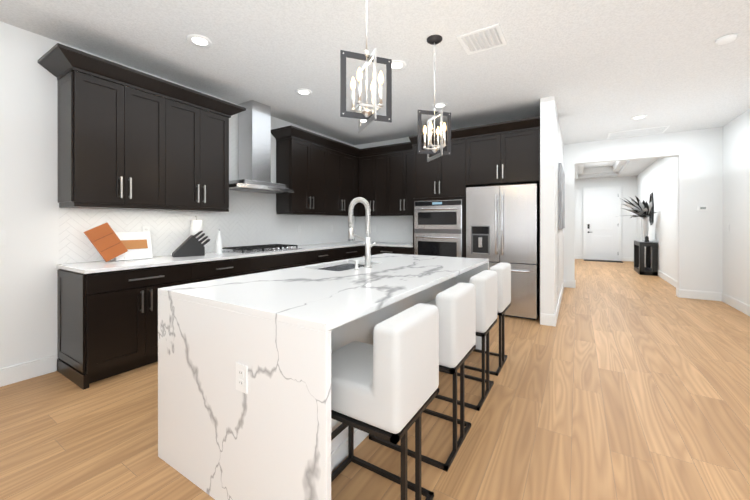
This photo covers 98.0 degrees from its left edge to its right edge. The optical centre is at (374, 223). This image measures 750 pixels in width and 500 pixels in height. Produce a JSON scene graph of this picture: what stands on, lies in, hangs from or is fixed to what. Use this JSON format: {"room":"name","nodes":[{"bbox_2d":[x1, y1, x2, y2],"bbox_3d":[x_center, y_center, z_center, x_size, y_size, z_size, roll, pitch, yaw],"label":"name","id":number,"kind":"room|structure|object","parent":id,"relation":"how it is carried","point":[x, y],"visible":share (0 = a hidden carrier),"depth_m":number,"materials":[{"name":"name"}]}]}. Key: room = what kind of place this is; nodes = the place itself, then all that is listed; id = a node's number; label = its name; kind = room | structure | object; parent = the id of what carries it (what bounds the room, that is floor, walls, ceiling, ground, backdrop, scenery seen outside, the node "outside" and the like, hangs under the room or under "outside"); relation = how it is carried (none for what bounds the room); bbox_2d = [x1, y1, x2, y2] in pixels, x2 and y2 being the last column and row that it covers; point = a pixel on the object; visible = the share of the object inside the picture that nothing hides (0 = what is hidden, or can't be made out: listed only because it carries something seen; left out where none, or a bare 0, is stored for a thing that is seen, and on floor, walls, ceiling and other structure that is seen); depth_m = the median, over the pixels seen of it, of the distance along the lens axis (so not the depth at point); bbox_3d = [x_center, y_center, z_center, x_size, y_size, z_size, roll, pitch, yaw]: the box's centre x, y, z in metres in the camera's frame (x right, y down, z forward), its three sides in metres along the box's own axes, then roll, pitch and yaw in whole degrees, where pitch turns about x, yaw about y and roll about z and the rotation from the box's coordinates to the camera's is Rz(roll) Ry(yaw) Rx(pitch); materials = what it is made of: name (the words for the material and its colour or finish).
{"room":"kitchen","nodes":[
{"label":"kitchen","id":0,"kind":"room"},
{"bbox_2d":[0,21,354,370],"bbox_3d":[-3.051,-0.154,2.434,0.140,2.835,10.120,0,0,32],"label":"wall","id":1,"kind":"structure","parent":0,"point":[29,224],"depth_m":2.66,"materials":[{"name":"white paint"}]},
{"bbox_2d":[0,355,55,386],"bbox_3d":[-4.159,1.196,0.508,0.016,0.140,5.395,0,0,32],"label":"baseboard","id":2,"kind":"structure","parent":1,"relation":"attached to","point":[25,371],"depth_m":2.65,"materials":[{"name":"white wood"}]},
{"bbox_2d":[54,51,173,210],"bbox_3d":[-2.376,-0.761,3.027,0.360,1.182,0.755,0,0,32],"label":"upper cabinet","id":3,"kind":"object","parent":1,"relation":"attached to","point":[123,144],"depth_m":2.83,"materials":[{"name":"black wood"}]},
{"bbox_2d":[158,87,229,210],"bbox_3d":[-2.042,-0.762,3.565,0.360,1.182,0.743,0,0,32],"label":"upper cabinet","id":4,"kind":"object","parent":1,"relation":"attached to","point":[201,136],"depth_m":3.49,"materials":[{"name":"black wood"}]},
{"bbox_2d":[59,95,354,263],"bbox_3d":[-1.564,-0.613,4.684,0.007,1.917,4.403,0,0,32],"label":"backsplash","id":5,"kind":"structure","parent":1,"relation":"attached to","point":[251,218],"depth_m":4.17,"materials":[{"name":"white tile"}]},
{"bbox_2d":[142,226,149,231],"bbox_3d":[-2.369,0.083,3.376,0.008,0.115,0.072,0,0,32],"label":"outlet","id":6,"kind":"object","parent":5,"relation":"attached to","point":[145,228],"visible":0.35,"depth_m":3.37,"materials":[{"name":"white plastic"}]},
{"bbox_2d":[229,100,293,193],"bbox_3d":[-1.518,-1.000,4.283,0.490,1.143,0.900,0,0,32],"label":"range hood","id":7,"kind":"object","parent":1,"relation":"attached to","point":[254,146],"visible":0.94,"depth_m":4.22,"materials":[{"name":"silver metal"}]},
{"bbox_2d":[275,129,330,212],"bbox_3d":[-1.108,-0.764,5.111,0.311,1.182,0.859,0,0,32],"label":"upper cabinet","id":8,"kind":"object","parent":1,"relation":"attached to","point":[319,175],"depth_m":4.87,"materials":[{"name":"black wood"}]},
{"bbox_2d":[331,141,354,216],"bbox_3d":[-0.720,-0.764,5.736,0.311,1.182,0.847,0,0,32],"label":"upper cabinet","id":9,"kind":"object","parent":1,"relation":"attached to","point":[342,156],"depth_m":5.66,"materials":[{"name":"black wood"}]},
{"bbox_2d":[298,269,341,304],"bbox_3d":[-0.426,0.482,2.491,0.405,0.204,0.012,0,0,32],"label":"countertop","id":10,"kind":"structure","parent":0,"relation":"attached to","point":[320,286],"depth_m":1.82,"materials":[{"name":"white stone"}]},
{"bbox_2d":[302,261,349,272],"bbox_3d":[-0.426,0.481,2.863,0.012,0.204,0.620,0,0,32],"label":"countertop","id":11,"kind":"structure","parent":0,"relation":"attached to","point":[325,268],"depth_m":2.82,"materials":[{"name":"white stone"}]},
{"bbox_2d":[338,265,385,300],"bbox_3d":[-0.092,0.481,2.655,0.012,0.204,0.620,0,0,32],"label":"countertop","id":12,"kind":"structure","parent":0,"relation":"attached to","point":[365,281],"depth_m":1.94,"materials":[{"name":"white stone"}]},
{"bbox_2d":[350,265,377,272],"bbox_3d":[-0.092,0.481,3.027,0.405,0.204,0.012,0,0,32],"label":"countertop","id":13,"kind":"structure","parent":0,"relation":"attached to","point":[352,267],"depth_m":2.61,"materials":[{"name":"white stone"}]},
{"bbox_2d":[0,259,749,499],"bbox_3d":[3.247,1.323,3.511,9.900,0.120,18.600,0,0,32],"label":"floor","id":14,"kind":"structure","parent":0,"point":[624,380],"depth_m":2.08,"materials":[{"name":"brown wood"}]},
{"bbox_2d":[57,262,200,389],"bbox_3d":[-2.237,0.821,3.006,0.620,0.884,0.869,0,0,32],"label":"base cabinet","id":15,"kind":"object","parent":14,"relation":"on","point":[107,324],"depth_m":2.68,"materials":[{"name":"black wood"}]},
{"bbox_2d":[201,256,256,281],"bbox_3d":[-1.864,0.820,3.605,0.620,0.884,0.777,0,0,32],"label":"base cabinet","id":16,"kind":"object","parent":14,"relation":"on","point":[218,269],"depth_m":3.48,"materials":[{"name":"black wood"}]},
{"bbox_2d":[257,251,312,272],"bbox_3d":[-1.447,0.820,4.276,0.620,0.884,1.037,0,0,32],"label":"base cabinet","id":17,"kind":"object","parent":14,"relation":"on","point":[265,263],"depth_m":4.15,"materials":[{"name":"black wood"}]},
{"bbox_2d":[158,273,457,499],"bbox_3d":[-0.155,0.930,2.564,0.844,0.667,2.443,0,0,32],"label":"kitchen island","id":18,"kind":"object","parent":14,"relation":"on","point":[244,387],"depth_m":1.40,"materials":[{"name":"stone"}]},
{"bbox_2d":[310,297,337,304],"bbox_3d":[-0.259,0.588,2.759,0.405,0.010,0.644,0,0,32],"label":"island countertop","id":19,"kind":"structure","parent":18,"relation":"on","point":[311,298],"depth_m":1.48,"materials":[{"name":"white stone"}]},
{"bbox_2d":[349,260,358,269],"bbox_3d":[-0.159,0.314,2.497,0.086,0.070,0.042,0,0,32],"label":"soap dispenser","id":20,"kind":"object","parent":19,"relation":"on","point":[356,264],"visible":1,"depth_m":2.47,"materials":[{"name":"silver metal"}]},
{"bbox_2d":[348,197,375,267],"bbox_3d":[-0.106,0.065,2.651,0.266,0.567,0.063,0,0,32],"label":"faucet","id":21,"kind":"object","parent":19,"relation":"on","point":[367,239],"visible":1,"depth_m":2.61,"materials":[{"name":"silver metal"}]},
{"bbox_2d":[313,248,340,263],"bbox_3d":[-1.037,0.819,4.934,0.620,0.884,0.747,0,0,32],"label":"base cabinet","id":22,"kind":"object","parent":14,"relation":"on","point":[326,255],"depth_m":4.85,"materials":[{"name":"black wood"}]},
{"bbox_2d":[341,246,363,259],"bbox_3d":[-0.675,0.818,5.516,0.620,0.884,0.858,0,0,32],"label":"base cabinet","id":23,"kind":"object","parent":14,"relation":"on","point":[355,251],"depth_m":5.41,"materials":[{"name":"black wood"}]},
{"bbox_2d":[56,241,364,273],"bbox_3d":[-1.294,0.362,4.501,0.643,0.030,4.415,0,0,32],"label":"countertop","id":24,"kind":"structure","parent":23,"relation":"on","point":[96,267],"depth_m":3.12,"materials":[{"name":"stone"}]},
{"bbox_2d":[84,223,152,261],"bbox_3d":[-2.334,0.166,3.034,0.279,0.361,0.545,0,0,32],"label":"cutting boards","id":25,"kind":"object","parent":24,"relation":"on","point":[107,241],"visible":1,"depth_m":3.03,"materials":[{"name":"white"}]},
{"bbox_2d":[172,231,209,256],"bbox_3d":[-1.983,0.211,3.535,0.356,0.273,0.130,0,0,-38],"label":"knife block","id":26,"kind":"object","parent":24,"relation":"on","point":[191,245],"visible":1,"depth_m":3.49,"materials":[{"name":"black plastic"}]},
{"bbox_2d":[190,216,201,243],"bbox_3d":[-2.047,0.127,3.742,0.150,0.440,0.150,0,0,32],"label":"paper towel","id":27,"kind":"object","parent":24,"relation":"on","point":[196,226],"visible":0.5,"depth_m":3.69,"materials":[{"name":"white paper"}]},
{"bbox_2d":[216,230,221,253],"bbox_3d":[-1.815,0.202,3.797,0.072,0.290,0.072,0,0,32],"label":"oil bottle","id":28,"kind":"object","parent":24,"relation":"on","point":[219,245],"visible":1,"depth_m":3.77,"materials":[{"name":"white ceramic"}]},
{"bbox_2d":[222,244,302,253],"bbox_3d":[-1.462,0.321,4.261,0.520,0.052,0.910,0,0,32],"label":"cooktop","id":29,"kind":"object","parent":24,"relation":"in","point":[258,248],"visible":0.98,"depth_m":4.11,"materials":[{"name":"silver metal"}]},
{"bbox_2d":[364,242,412,246],"bbox_3d":[0.375,0.361,5.689,0.900,0.030,0.635,0,0,32],"label":"countertop","id":30,"kind":"structure","parent":23,"relation":"on","point":[392,244],"depth_m":5.48,"materials":[{"name":"stone"}]},
{"bbox_2d":[331,303,438,499],"bbox_3d":[-0.029,0.815,1.439,0.515,0.900,0.440,0,0,32],"label":"stool","id":31,"kind":"object","parent":14,"relation":"on","point":[384,386],"visible":0.85,"depth_m":1.26,"materials":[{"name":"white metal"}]},
{"bbox_2d":[331,303,438,433],"bbox_3d":[-0.017,0.556,1.430,0.485,0.383,0.410,0,0,32],"label":"cushion","id":32,"kind":"object","parent":31,"relation":"on","point":[382,387],"depth_m":1.23,"materials":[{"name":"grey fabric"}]},
{"bbox_2d":[363,245,412,255],"bbox_3d":[0.364,0.818,5.710,0.936,0.884,0.610,0,0,32],"label":"base cabinet","id":33,"kind":"object","parent":14,"relation":"on","point":[375,250],"visible":0.12,"depth_m":5.38,"materials":[{"name":"black wood"}]},
{"bbox_2d":[369,283,475,471],"bbox_3d":[0.298,0.814,1.965,0.515,0.900,0.440,0,0,32],"label":"stool","id":34,"kind":"object","parent":14,"relation":"on","point":[456,305],"visible":0.46,"depth_m":1.77,"materials":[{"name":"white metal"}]},
{"bbox_2d":[436,283,475,367],"bbox_3d":[0.311,0.556,1.957,0.485,0.383,0.410,0,0,32],"label":"cushion","id":35,"kind":"object","parent":34,"relation":"on","point":[456,305],"depth_m":1.70,"materials":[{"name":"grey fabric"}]},
{"bbox_2d":[409,128,465,257],"bbox_3d":[1.115,-0.047,5.215,0.853,2.616,0.657,0,0,32],"label":"tall cabinet","id":36,"kind":"object","parent":14,"relation":"on","point":[438,184],"depth_m":4.93,"materials":[{"name":"black wood"}]},
{"bbox_2d":[414,200,461,256],"bbox_3d":[1.078,0.228,5.174,0.758,1.165,0.646,0,0,32],"label":"wall oven","id":37,"kind":"object","parent":36,"relation":"in","point":[437,223],"depth_m":4.93,"materials":[{"name":"silver metal"}]},
{"bbox_2d":[425,270,496,410],"bbox_3d":[0.634,0.814,2.504,0.515,0.900,0.440,0,0,32],"label":"stool","id":38,"kind":"object","parent":14,"relation":"on","point":[484,282],"visible":0.5,"depth_m":2.31,"materials":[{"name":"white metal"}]},
{"bbox_2d":[425,270,496,332],"bbox_3d":[0.646,0.555,2.496,0.485,0.383,0.410,0,0,32],"label":"cushion","id":39,"kind":"object","parent":38,"relation":"on","point":[485,282],"depth_m":2.24,"materials":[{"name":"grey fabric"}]},
{"bbox_2d":[465,262,510,375],"bbox_3d":[0.948,0.813,3.009,0.515,0.900,0.440,0,0,32],"label":"stool","id":40,"kind":"object","parent":14,"relation":"on","point":[502,270],"visible":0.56,"depth_m":2.83,"materials":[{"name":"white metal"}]},
{"bbox_2d":[489,262,510,312],"bbox_3d":[0.961,0.555,3.001,0.485,0.383,0.410,0,0,32],"label":"cushion","id":41,"kind":"object","parent":40,"relation":"on","point":[503,270],"depth_m":2.76,"materials":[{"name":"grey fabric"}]},
{"bbox_2d":[466,184,538,319],"bbox_3d":[1.856,0.371,4.700,0.910,1.780,0.730,0,0,32],"label":"fridge","id":42,"kind":"object","parent":14,"relation":"on","point":[502,223],"visible":0.79,"depth_m":4.36,"materials":[{"name":"silver metal"}]},
{"bbox_2d":[584,259,622,262],"bbox_3d":[7.652,1.249,10.970,1.060,0.012,0.480,0,0,32],"label":"door mat","id":43,"kind":"object","parent":14,"relation":"on","point":[603,260],"visible":1,"depth_m":11.03,"materials":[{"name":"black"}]},
{"bbox_2d":[634,240,657,275],"bbox_3d":[6.947,0.855,8.393,0.345,0.804,1.000,0,0,32],"label":"console table","id":44,"kind":"object","parent":14,"relation":"on","point":[642,257],"visible":0.96,"depth_m":8.04,"materials":[{"name":"black wood"}]},
{"bbox_2d":[615,196,656,240],"bbox_3d":[6.479,-0.126,8.118,0.860,1.157,0.970,0,0,32],"label":"plant","id":45,"kind":"object","parent":44,"relation":"on","point":[641,209],"visible":0.98,"depth_m":8.19,"materials":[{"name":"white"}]},
{"bbox_2d":[0,0,749,179],"bbox_3d":[3.173,-1.807,3.389,9.900,0.470,18.320,0,0,32],"label":"ceiling","id":46,"kind":"structure","parent":0,"point":[599,70],"depth_m":3.05,"materials":[{"name":"white paint"}]},
{"bbox_2d":[186,34,212,47],"bbox_3d":[-1.503,-1.565,2.801,0.200,0.012,0.200,0,0,32],"label":"recessed light","id":47,"kind":"object","parent":46,"relation":"in","point":[197,40],"visible":1,"depth_m":2.79,"materials":[{"name":"white"}]},
{"bbox_2d":[295,88,311,95],"bbox_3d":[-0.850,-1.566,3.890,0.200,0.012,0.200,0,0,32],"label":"recessed light","id":48,"kind":"object","parent":46,"relation":"in","point":[303,92],"visible":0.98,"depth_m":3.88,"materials":[{"name":"white"}]},
{"bbox_2d":[340,0,391,132],"bbox_3d":[-0.047,-1.060,1.848,0.219,1.019,0.222,0,0,25],"label":"pendant light","id":49,"kind":"object","parent":46,"relation":"hanging from","point":[370,116],"visible":1,"depth_m":1.82,"materials":[{"name":"grey metal"}]},
{"bbox_2d":[392,60,405,70],"bbox_3d":[0.212,-1.566,3.229,0.200,0.012,0.200,0,0,32],"label":"recessed light","id":50,"kind":"object","parent":46,"relation":"in","point":[397,65],"visible":0.73,"depth_m":3.22,"materials":[{"name":"white"}]},
{"bbox_2d":[418,35,450,161],"bbox_3d":[0.506,-1.061,2.776,0.221,1.019,0.224,0,0,32],"label":"pendant light","id":51,"kind":"object","parent":46,"relation":"hanging from","point":[434,40],"visible":1,"depth_m":2.76,"materials":[{"name":"grey metal"}]},
{"bbox_2d":[432,103,447,108],"bbox_3d":[0.863,-1.567,4.332,0.200,0.012,0.200,0,0,32],"label":"recessed light","id":52,"kind":"object","parent":46,"relation":"in","point":[440,105],"visible":0.94,"depth_m":4.32,"materials":[{"name":"white"}]},
{"bbox_2d":[456,23,506,54],"bbox_3d":[0.917,-1.565,2.791,0.340,0.020,0.340,0,0,32],"label":"ceiling vent","id":53,"kind":"object","parent":46,"relation":"in","point":[483,39],"visible":1,"depth_m":2.78,"materials":[{"name":"white metal"}]},
{"bbox_2d":[607,125,669,138],"bbox_3d":[4.515,-1.570,5.640,0.800,0.009,0.500,0,0,32],"label":"return air vent slot","id":54,"kind":"object","parent":46,"relation":"attached to","point":[639,132],"visible":1,"depth_m":5.60,"materials":[{"name":"white metal"}]},
{"bbox_2d":[630,115,647,119],"bbox_3d":[3.894,-1.567,4.813,0.200,0.012,0.200,0,0,32],"label":"recessed light","id":55,"kind":"object","parent":46,"relation":"in","point":[638,117],"visible":1,"depth_m":4.81,"materials":[{"name":"white"}]},
{"bbox_2d":[715,34,737,44],"bbox_3d":[2.971,-1.555,2.761,0.132,0.032,0.132,0,0,32],"label":"smoke detector","id":56,"kind":"object","parent":46,"relation":"attached to","point":[726,39],"visible":1,"depth_m":2.74,"materials":[{"name":"white plastic"}]},
{"bbox_2d":[355,137,409,242],"bbox_3d":[1.145,-0.157,5.677,3.560,2.835,0.140,0,0,32],"label":"wall","id":57,"kind":"structure","parent":0,"point":[386,142],"depth_m":6.21,"materials":[{"name":"white paint"}]},
{"bbox_2d":[359,153,386,216],"bbox_3d":[0.055,-0.707,6.069,0.692,1.066,0.326,0,0,32],"label":"upper cabinet","id":58,"kind":"object","parent":57,"relation":"attached to","point":[370,168],"depth_m":5.94,"materials":[{"name":"black wood"}]},
{"bbox_2d":[355,216,412,242],"bbox_3d":[0.259,0.084,6.131,1.560,0.519,0.024,0,0,32],"label":"backsplash","id":59,"kind":"structure","parent":57,"relation":"attached to","point":[388,228],"depth_m":6.16,"materials":[{"name":"white tile"}]},
{"bbox_2d":[383,149,412,215],"bbox_3d":[0.544,-0.706,5.764,0.694,1.066,0.326,0,0,32],"label":"upper cabinet","id":60,"kind":"object","parent":57,"relation":"attached to","point":[397,167],"depth_m":5.67,"materials":[{"name":"black wood"}]},
{"bbox_2d":[465,116,539,187],"bbox_3d":[1.889,-0.957,4.748,0.955,0.796,0.630,0,0,32],"label":"upper cabinet","id":61,"kind":"object","parent":57,"relation":"attached to","point":[501,153],"depth_m":4.45,"materials":[{"name":"black wood"}]},
{"bbox_2d":[540,96,562,314],"bbox_3d":[2.912,-0.157,5.296,0.156,2.835,2.920,0,0,32],"label":"wall","id":62,"kind":"structure","parent":0,"point":[551,239],"depth_m":4.07,"materials":[{"name":"white paint"}]},
{"bbox_2d":[540,313,555,326],"bbox_3d":[2.144,1.192,4.047,0.172,0.140,0.016,0,0,32],"label":"baseboard","id":63,"kind":"structure","parent":62,"relation":"attached to","point":[548,319],"depth_m":4.04,"materials":[{"name":"white wood"}]},
{"bbox_2d":[554,280,563,322],"bbox_3d":[2.985,1.191,5.252,0.016,0.140,2.920,0,0,32],"label":"baseboard","id":64,"kind":"structure","parent":62,"relation":"attached to","point":[559,302],"depth_m":4.82,"materials":[{"name":"white wood"}]},
{"bbox_2d":[559,163,564,228],"bbox_3d":[3.120,-0.414,5.443,0.036,0.990,1.370,0,0,32],"label":"picture","id":65,"kind":"object","parent":62,"relation":"attached to","point":[561,199],"visible":1,"depth_m":4.87},
{"bbox_2d":[575,176,636,260],"bbox_3d":[7.752,-0.396,11.412,2.200,3.300,0.140,0,0,32],"label":"wall","id":66,"kind":"structure","parent":0,"point":[628,184],"depth_m":10.97,"materials":[{"name":"white paint"}]},
{"bbox_2d":[583,186,621,260],"bbox_3d":[7.807,-0.008,11.227,1.080,2.525,0.077,0,0,32],"label":"front door","id":67,"kind":"structure","parent":66,"relation":"in","point":[602,207],"depth_m":11.21,"materials":[{"name":"white wood"}]},
{"bbox_2d":[623,257,633,261],"bbox_3d":[8.477,1.185,10.871,0.364,0.140,0.016,0,0,32],"label":"baseboard","id":68,"kind":"structure","parent":66,"relation":"attached to","point":[631,259],"depth_m":10.88,"materials":[{"name":"white"}]},
{"bbox_2d":[563,127,722,292],"bbox_3d":[4.734,-0.158,5.965,2.542,2.835,0.140,0,0,32],"label":"wall","id":69,"kind":"structure","parent":0,"point":[698,154],"depth_m":5.53,"materials":[{"name":"white paint"}]},
{"bbox_2d":[564,280,574,287],"bbox_3d":[3.833,1.190,6.434,0.174,0.140,0.016,0,0,32],"label":"baseboard","id":70,"kind":"structure","parent":69,"relation":"attached to","point":[569,284],"depth_m":6.43,"materials":[{"name":"white wood"}]},
{"bbox_2d":[679,289,721,300],"bbox_3d":[5.429,1.190,5.441,0.526,0.140,0.016,0,0,32],"label":"baseboard","id":71,"kind":"structure","parent":69,"relation":"attached to","point":[704,295],"depth_m":5.44,"materials":[{"name":"white wood"}]},
{"bbox_2d":[698,206,707,210],"bbox_3d":[5.451,-0.260,5.423,0.120,0.080,0.020,0,0,32],"label":"thermostat","id":72,"kind":"object","parent":69,"relation":"attached to","point":[702,208],"visible":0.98,"depth_m":5.42,"materials":[{"name":"white plastic"}]},
{"bbox_2d":[637,156,676,280],"bbox_3d":[7.139,-0.392,8.213,0.140,3.300,6.220,0,0,32],"label":"wall","id":73,"kind":"structure","parent":0,"point":[658,178],"depth_m":7.43,"materials":[{"name":"white paint"}]},
{"bbox_2d":[649,192,653,224],"bbox_3d":[7.272,-0.384,8.587,0.050,0.854,0.545,0,0,32],"label":"mirror","id":74,"kind":"object","parent":73,"relation":"attached to","point":[651,217],"visible":0.73,"depth_m":8.44,"materials":[{"name":"black mirror"}]},
{"bbox_2d":[651,266,676,287],"bbox_3d":[7.036,1.188,8.196,0.016,0.140,6.080,0,0,32],"label":"baseboard","id":75,"kind":"structure","parent":73,"relation":"attached to","point":[668,279],"depth_m":7.02,"materials":[{"name":"white wood"}]},
{"bbox_2d":[723,109,749,305],"bbox_3d":[5.056,-0.156,4.210,0.140,2.835,2.500,0,0,32],"label":"wall","id":76,"kind":"structure","parent":0,"point":[736,205],"depth_m":4.82,"materials":[{"name":"white paint"}]},
{"bbox_2d":[722,293,749,315],"bbox_3d":[5.022,1.192,4.305,0.016,0.140,2.344,0,0,32],"label":"baseboard","id":77,"kind":"structure","parent":76,"relation":"attached to","point":[744,308],"depth_m":4.80,"materials":[{"name":"white wood"}]}
]}

